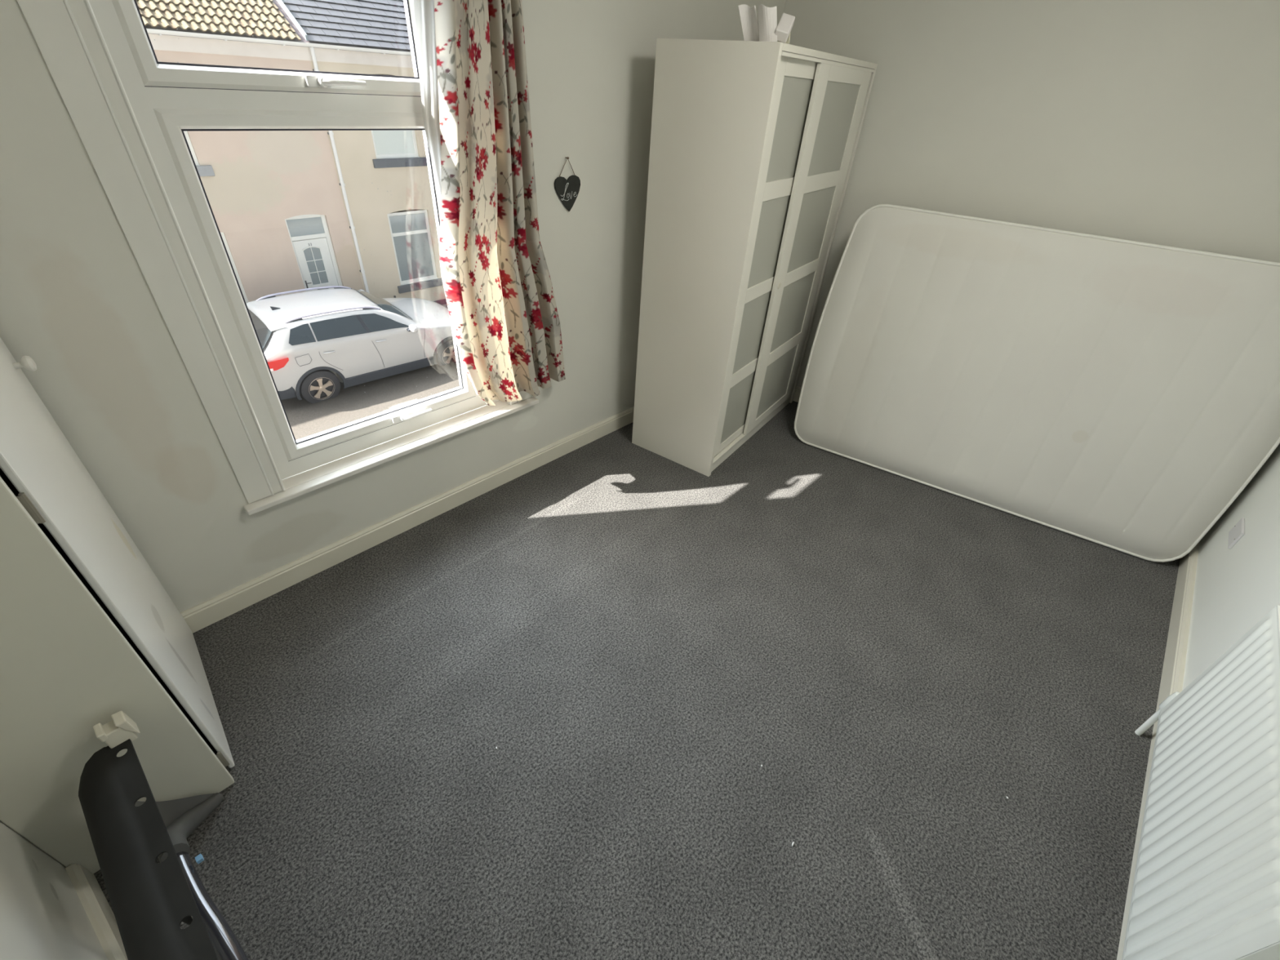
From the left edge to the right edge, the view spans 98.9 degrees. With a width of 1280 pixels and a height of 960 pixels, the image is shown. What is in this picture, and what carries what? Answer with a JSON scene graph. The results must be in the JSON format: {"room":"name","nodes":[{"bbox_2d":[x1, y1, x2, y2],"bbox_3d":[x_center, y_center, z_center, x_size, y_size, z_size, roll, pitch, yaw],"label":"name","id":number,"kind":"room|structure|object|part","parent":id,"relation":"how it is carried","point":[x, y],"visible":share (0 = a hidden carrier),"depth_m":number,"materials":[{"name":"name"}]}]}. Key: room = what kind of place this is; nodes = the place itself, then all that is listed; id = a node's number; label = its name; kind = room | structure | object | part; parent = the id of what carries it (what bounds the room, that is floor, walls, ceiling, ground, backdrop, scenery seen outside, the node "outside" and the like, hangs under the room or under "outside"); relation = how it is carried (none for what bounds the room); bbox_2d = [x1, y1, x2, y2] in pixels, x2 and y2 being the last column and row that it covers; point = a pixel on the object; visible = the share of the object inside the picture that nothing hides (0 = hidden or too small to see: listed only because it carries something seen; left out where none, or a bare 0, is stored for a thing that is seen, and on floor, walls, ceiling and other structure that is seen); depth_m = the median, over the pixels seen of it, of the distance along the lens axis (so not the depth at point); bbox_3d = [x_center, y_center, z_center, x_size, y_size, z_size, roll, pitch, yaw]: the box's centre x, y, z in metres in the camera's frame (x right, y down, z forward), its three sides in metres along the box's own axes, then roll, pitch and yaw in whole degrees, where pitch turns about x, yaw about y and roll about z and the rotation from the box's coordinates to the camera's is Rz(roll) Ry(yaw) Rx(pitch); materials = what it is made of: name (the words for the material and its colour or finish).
{"room":"bedroom","nodes":[
{"label":"bedroom","id":0,"kind":"room"},
{"bbox_2d":[0,821,107,959],"bbox_3d":[-0.872,0.344,0.347,2.813,2.450,0.149,26,41,27],"label":"wall","id":1,"kind":"structure","parent":0,"point":[43,917],"depth_m":1.14,"materials":[{"name":"paint"}]},
{"bbox_2d":[65,863,128,959],"bbox_3d":[-0.604,1.398,0.936,2.054,0.090,0.020,26,41,27],"label":"baseboard","id":2,"kind":"structure","parent":1,"relation":"attached to","point":[98,910],"depth_m":1.32,"materials":[{"name":"beige paint"}]},
{"bbox_2d":[0,0,786,612],"bbox_3d":[-0.644,-1.043,2.275,0.140,2.450,4.300,31,44,32],"label":"wall","id":3,"kind":"structure","parent":0,"point":[76,300],"depth_m":2.00,"materials":[{"name":"paint"}]},
{"bbox_2d":[16,0,530,503],"bbox_3d":[-0.938,-0.864,1.878,0.006,1.728,1.276,31,44,32],"label":"trim","id":4,"kind":"structure","parent":3,"relation":"attached to","point":[49,22],"depth_m":1.47,"materials":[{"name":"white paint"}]},
{"bbox_2d":[88,0,499,479],"bbox_3d":[-1.064,-0.892,1.998,0.292,1.690,1.031,31,44,32],"label":"window","id":5,"kind":"structure","parent":3,"relation":"in","point":[167,100],"depth_m":1.67,"materials":[{"name":"white plastic"}]},
{"bbox_3d":[-1.007,-1.348,1.574,0.076,0.379,0.832,31,44,32],"label":"sash","id":6,"kind":"part","parent":5,"relation":"part of","materials":[{"name":"white plastic"}]},
{"bbox_3d":[-1.055,-0.703,2.044,0.076,1.126,0.832,31,44,32],"label":"sash","id":7,"kind":"part","parent":5,"relation":"part of","materials":[{"name":"white plastic"}]},
{"bbox_3d":[-0.974,-1.205,1.655,0.016,0.031,0.068,31,44,32],"label":"handle","id":8,"kind":"part","parent":5,"relation":"part of","materials":[{"name":"white plastic"}]},
{"bbox_3d":[-0.917,-1.222,1.684,0.038,0.029,0.137,31,44,32],"label":"handle lever","id":9,"kind":"part","parent":5,"relation":"part of","materials":[{"name":"white plastic"}]},
{"bbox_3d":[-1.032,-0.268,2.353,0.016,0.031,0.068,31,44,32],"label":"handle","id":10,"kind":"part","parent":5,"relation":"part of","materials":[{"name":"white plastic"}]},
{"bbox_3d":[-0.976,-0.285,2.383,0.038,0.029,0.137,31,44,32],"label":"handle lever","id":11,"kind":"part","parent":5,"relation":"part of","materials":[{"name":"white plastic"}]},
{"bbox_2d":[243,396,538,515],"bbox_3d":[-1.004,-0.165,2.403,0.120,0.022,1.314,31,44,32],"label":"window sill","id":12,"kind":"structure","parent":3,"relation":"attached to","point":[308,481],"depth_m":2.31,"materials":[{"name":"white paint"}]},
{"bbox_2d":[180,406,634,633],"bbox_3d":[-0.686,-0.044,2.898,0.018,0.100,3.855,31,44,32],"label":"baseboard","id":13,"kind":"structure","parent":3,"relation":"attached to","point":[197,617],"depth_m":2.46,"materials":[{"name":"beige paint"}]},
{"bbox_2d":[554,156,580,211],"bbox_3d":[-0.313,-1.284,2.381,0.018,0.213,0.145,31,44,32],"label":"plaque","id":14,"kind":"object","parent":3,"relation":"hanging from","point":[567,191],"visible":1,"depth_m":2.39,"materials":[{"name":"stone"}]},
{"bbox_3d":[-0.846,-1.572,1.321,0.106,0.051,1.640,31,44,32],"label":"pole","id":15,"kind":"object","parent":3,"relation":"attached to","visible":0},
{"bbox_2d":[413,0,565,405],"bbox_3d":[-0.557,-1.080,2.143,0.162,1.665,0.545,31,44,32],"label":"curtain","id":16,"kind":"object","parent":15,"relation":"hanging from","point":[498,286],"visible":1,"depth_m":2.05,"materials":[{"name":"fabric"}]},
{"bbox_2d":[93,400,1180,959],"bbox_3d":[0.496,0.524,2.427,3.266,0.120,4.800,31,44,32],"label":"floor","id":17,"kind":"structure","parent":0,"point":[634,632],"depth_m":1.86,"materials":[{"name":"grey carpet"}]},
{"bbox_2d":[0,337,234,874],"bbox_3d":[-1.347,-0.200,1.045,0.310,2.447,0.803,-7,38,-16],"label":"tall cabinet","id":18,"kind":"object","parent":17,"relation":"on","point":[90,633],"visible":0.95,"depth_m":1.25,"materials":[{"name":"paint"}]},
{"bbox_3d":[-1.539,-0.289,1.368,0.040,0.039,0.039,31,44,32],"label":"knob","id":19,"kind":"part","parent":18,"relation":"part of","materials":[{"name":"white paint"}]},
{"bbox_3d":[-1.379,-0.239,1.103,0.015,2.439,0.650,-26,46,-35],"label":"frame","id":20,"kind":"part","parent":18,"relation":"part of","materials":[{"name":"black"}]},
{"bbox_2d":[78,711,248,959],"bbox_3d":[-0.889,0.974,1.133,1.027,0.511,0.169,31,44,32],"label":"frame","id":21,"kind":"object","parent":17,"relation":"on","point":[150,900],"visible":1,"depth_m":1.13,"materials":[{"name":"black paint"}]},
{"bbox_3d":[-1.063,0.963,1.239,0.028,0.383,0.063,31,44,32],"label":"leg","id":22,"kind":"part","parent":21,"relation":"part of","materials":[{"name":"black paint"}]},
{"bbox_2d":[631,38,877,476],"bbox_3d":[0.572,-1.153,3.017,0.538,1.902,1.185,25,41,26],"label":"wardrobe","id":23,"kind":"object","parent":17,"relation":"on","point":[753,144],"visible":1,"depth_m":2.57,"materials":[{"name":"white wood"}]},
{"bbox_3d":[0.232,-0.892,2.624,0.535,1.902,0.024,25,41,26],"label":"panel","id":24,"kind":"part","parent":23,"relation":"part of","materials":[{"name":"white wood"}]},
{"bbox_3d":[0.588,-0.442,3.142,0.005,0.358,0.455,25,41,26],"label":"glass panel","id":25,"kind":"part","parent":23,"relation":"part of","materials":[{"name":"white glass"}]},
{"bbox_2d":[737,4,759,41],"bbox_3d":[0.405,-1.681,2.014,0.104,0.106,0.031,25,41,26],"label":"sheet","id":26,"kind":"object","parent":23,"relation":"on","point":[748,15],"visible":0.88,"depth_m":2.02,"materials":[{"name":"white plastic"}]},
{"bbox_3d":[0.614,-0.796,2.884,0.005,0.376,0.455,25,41,26],"label":"glass panel","id":27,"kind":"part","parent":23,"relation":"part of","materials":[{"name":"white glass"}]},
{"bbox_3d":[0.628,-0.982,2.749,0.018,1.788,0.675,25,41,26],"label":"sliding door","id":28,"kind":"part","parent":23,"relation":"part of","materials":[{"name":"white wood"}]},
{"bbox_2d":[758,4,777,41],"bbox_3d":[0.457,-1.641,1.966,0.102,0.104,0.026,25,41,26],"label":"sheet","id":29,"kind":"object","parent":23,"relation":"on","point":[767,16],"visible":0.98,"depth_m":1.96,"materials":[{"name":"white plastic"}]},
{"bbox_3d":[0.641,-1.152,2.625,0.005,0.378,0.455,25,41,26],"label":"glass panel","id":30,"kind":"part","parent":23,"relation":"part of","materials":[{"name":"white glass"}]},
{"bbox_3d":[0.849,-0.617,3.409,0.005,0.358,0.472,25,41,26],"label":"glass panel","id":31,"kind":"part","parent":23,"relation":"part of","materials":[{"name":"white glass"}]},
{"bbox_2d":[777,33,790,44],"bbox_3d":[0.531,-1.636,2.009,0.056,0.053,0.021,25,41,26],"label":"paper scrap","id":32,"kind":"object","parent":23,"relation":"on","point":[788,37],"visible":0.17,"depth_m":2.00,"materials":[{"name":"beige paper"}]},
{"bbox_2d":[774,13,795,43],"bbox_3d":[0.521,-1.632,1.977,0.053,0.087,0.096,18,38,17],"label":"foam block","id":33,"kind":"object","parent":23,"relation":"on","point":[784,26],"visible":1,"depth_m":1.96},
{"bbox_3d":[0.668,-1.509,2.365,0.005,0.369,0.455,25,41,26],"label":"glass panel","id":34,"kind":"part","parent":23,"relation":"part of","materials":[{"name":"white glass"}]},
{"bbox_3d":[0.875,-0.971,3.151,0.005,0.376,0.472,25,41,26],"label":"glass panel","id":35,"kind":"part","parent":23,"relation":"part of","materials":[{"name":"white glass"}]},
{"bbox_3d":[0.889,-1.153,3.018,0.018,1.792,0.698,25,41,26],"label":"sliding door","id":36,"kind":"part","parent":23,"relation":"part of","materials":[{"name":"white wood"}]},
{"bbox_3d":[0.902,-1.327,2.892,0.005,0.378,0.472,25,41,26],"label":"glass panel","id":37,"kind":"part","parent":23,"relation":"part of","materials":[{"name":"white glass"}]},
{"bbox_3d":[0.627,-1.911,2.465,0.535,0.022,1.136,25,41,26],"label":"panel","id":38,"kind":"part","parent":23,"relation":"part of","materials":[{"name":"white wood"}]},
{"bbox_3d":[0.909,-1.414,3.410,0.535,1.902,0.024,25,41,26],"label":"panel","id":39,"kind":"part","parent":23,"relation":"part of","materials":[{"name":"white wood"}]},
{"bbox_3d":[0.929,-1.684,2.631,0.005,0.369,0.472,25,41,26],"label":"glass panel","id":40,"kind":"part","parent":23,"relation":"part of","materials":[{"name":"white glass"}]},
{"bbox_2d":[794,204,1279,562],"bbox_3d":[1.919,-0.547,2.809,2.030,1.334,0.457,23,40,24],"label":"mattress","id":41,"kind":"object","parent":17,"relation":"on","point":[1119,394],"visible":1,"depth_m":2.64,"materials":[{"name":"white fabric"}]},
{"bbox_2d":[783,0,1279,387],"bbox_3d":[1.902,-1.278,2.860,2.800,2.450,0.150,24,41,25],"label":"wall","id":42,"kind":"structure","parent":0,"point":[1155,122],"depth_m":2.47,"materials":[{"name":"paint"}]},
{"bbox_2d":[792,386,801,402],"bbox_3d":[1.786,-0.292,3.490,2.766,0.105,0.018,24,41,25],"label":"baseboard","id":43,"kind":"structure","parent":42,"relation":"attached to","point":[797,391],"depth_m":3.83,"materials":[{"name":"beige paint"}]},
{"bbox_2d":[1182,443,1279,690],"bbox_3d":[1.722,0.098,0.952,0.150,2.450,4.600,31,44,32],"label":"wall","id":44,"kind":"structure","parent":0,"point":[1236,587],"depth_m":2.11,"materials":[{"name":"white paint"}]},
{"bbox_2d":[1116,541,1199,959],"bbox_3d":[1.583,1.012,1.685,0.024,0.098,3.927,31,44,32],"label":"baseboard","id":45,"kind":"structure","parent":44,"relation":"attached to","point":[1175,659],"depth_m":2.15,"materials":[{"name":"beige paint"}]},
{"bbox_2d":[1121,604,1279,959],"bbox_3d":[1.445,0.829,1.407,0.091,0.704,1.076,31,44,32],"label":"radiator","id":46,"kind":"object","parent":44,"relation":"attached to","point":[1206,883],"visible":1,"depth_m":1.27,"materials":[{"name":"white metal"}]},
{"bbox_2d":[1275,604,1279,666],"bbox_3d":[1.437,0.559,1.183,0.068,0.006,1.000,31,44,32],"label":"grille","id":47,"kind":"object","parent":46,"relation":"attached to","point":[1277,607],"depth_m":1.42,"materials":[{"name":"white metal"}]},
{"bbox_2d":[1227,517,1244,548],"bbox_3d":[2.519,0.225,2.313,0.011,0.086,0.146,31,44,32],"label":"wall socket","id":48,"kind":"object","parent":44,"relation":"attached to","point":[1237,532],"visible":1,"depth_m":2.30,"materials":[{"name":"white plastic"}]},
{"label":"outside","id":49,"kind":"structure","parent":0,"visible":0},
{"bbox_3d":[-7.493,-2.648,11.538,1.120,0.220,34.000,31,44,32],"label":"pavement","id":50,"kind":"object","parent":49,"visible":0},
{"bbox_2d":[135,0,364,303],"bbox_3d":[-11.661,-6.808,10.344,7.658,7.390,8.140,31,44,32],"label":"house","id":51,"kind":"structure","parent":50,"relation":"on","point":[275,198],"depth_m":10.38,"materials":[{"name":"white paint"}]},
{"bbox_3d":[-8.125,-5.338,9.488,0.120,0.163,1.230,31,44,32],"label":"window sill","id":52,"kind":"part","parent":51,"relation":"part of","materials":[{"name":"grey stone"}]},
{"bbox_3d":[-6.936,-5.257,11.357,0.005,0.320,0.675,31,44,32],"label":"transom pane","id":53,"kind":"part","parent":51,"relation":"part of","materials":[{"name":"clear glass"}]},
{"bbox_3d":[-6.979,-4.505,11.927,0.050,2.360,0.798,31,44,32],"label":"door","id":54,"kind":"part","parent":51,"relation":"part of","materials":[{"name":"white plastic"}]},
{"bbox_3d":[-7.011,-4.320,12.044,0.033,1.830,0.665,31,44,32],"label":"door","id":55,"kind":"part","parent":51,"relation":"part of","materials":[{"name":"white plastic"}]},
{"bbox_3d":[-6.997,-4.622,11.814,0.004,0.760,0.340,31,44,32],"label":"door pane","id":56,"kind":"part","parent":51,"relation":"part of","materials":[{"name":"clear glass"}]},
{"bbox_2d":[281,0,447,304],"bbox_3d":[-6.038,-10.038,15.444,7.645,7.289,8.360,31,44,32],"label":"house","id":57,"kind":"structure","parent":50,"relation":"on","point":[383,176],"depth_m":11.82,"materials":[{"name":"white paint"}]},
{"bbox_3d":[-5.295,-7.669,11.604,0.006,1.330,0.900,31,44,32],"label":"pane","id":58,"kind":"part","parent":57,"relation":"part of","materials":[{"name":"white"}]},
{"bbox_3d":[-5.265,-6.997,12.061,0.120,0.163,1.250,31,44,32],"label":"window sill","id":59,"kind":"part","parent":57,"relation":"part of","materials":[{"name":"stone"}]},
{"bbox_3d":[-5.452,-5.580,13.127,0.006,1.470,0.900,31,44,32],"label":"pane","id":60,"kind":"part","parent":57,"relation":"part of","materials":[{"name":"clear glass"}]},
{"bbox_3d":[-5.426,-4.851,13.625,0.120,0.163,1.250,31,44,32],"label":"window sill","id":61,"kind":"part","parent":57,"relation":"part of","materials":[{"name":"stone"}]},
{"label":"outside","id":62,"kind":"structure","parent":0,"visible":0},
{"bbox_2d":[281,360,459,439],"bbox_3d":[-3.990,-0.489,9.037,8.250,0.100,34.000,31,44,32],"label":"road","id":63,"kind":"structure","parent":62,"point":[353,403],"depth_m":10.24,"materials":[{"name":"grey asphalt"}]},
{"bbox_2d":[246,285,456,403],"bbox_3d":[-5.494,-2.919,10.925,2.279,1.753,4.333,31,44,32],"label":"car","id":64,"kind":"object","parent":63,"relation":"on","point":[314,341],"visible":0.78,"depth_m":10.05,"materials":[{"name":"white metal"}]},
{"bbox_2d":[267,357,288,371],"bbox_3d":[-6.242,-1.933,9.191,0.620,0.188,0.174,-2,36,-8],"label":"tail lamp","id":65,"kind":"object","parent":64,"relation":"attached to","point":[275,364],"depth_m":9.21,"materials":[{"name":"red plastic"}]},
{"bbox_3d":[-6.315,-3.536,10.329,0.036,0.141,1.674,35,44,29],"label":"roof rail","id":66,"kind":"part","parent":64,"relation":"part of","materials":[{"name":"silver metal"}]},
{"bbox_3d":[-5.759,-1.790,9.858,0.027,0.530,0.870,35,44,29],"label":"wheel arch trim","id":67,"kind":"part","parent":64,"relation":"part of","materials":[{"name":"grey plastic"}]},
{"bbox_3d":[-5.480,-2.957,9.770,0.036,0.141,1.674,35,44,29],"label":"roof rail","id":68,"kind":"part","parent":64,"relation":"part of","materials":[{"name":"silver metal"}]},
{"bbox_2d":[408,324,417,333],"bbox_3d":[-4.363,-2.912,10.542,0.225,0.136,0.128,35,44,29],"label":"mirror","id":69,"kind":"object","parent":64,"relation":"attached to","point":[412,328],"depth_m":10.49,"materials":[{"name":"grey paint"}]},
{"bbox_3d":[-3.962,-2.775,11.523,0.027,0.530,0.870,35,44,29],"label":"wheel arch trim","id":70,"kind":"part","parent":64,"relation":"part of","materials":[{"name":"grey plastic"}]}
]}

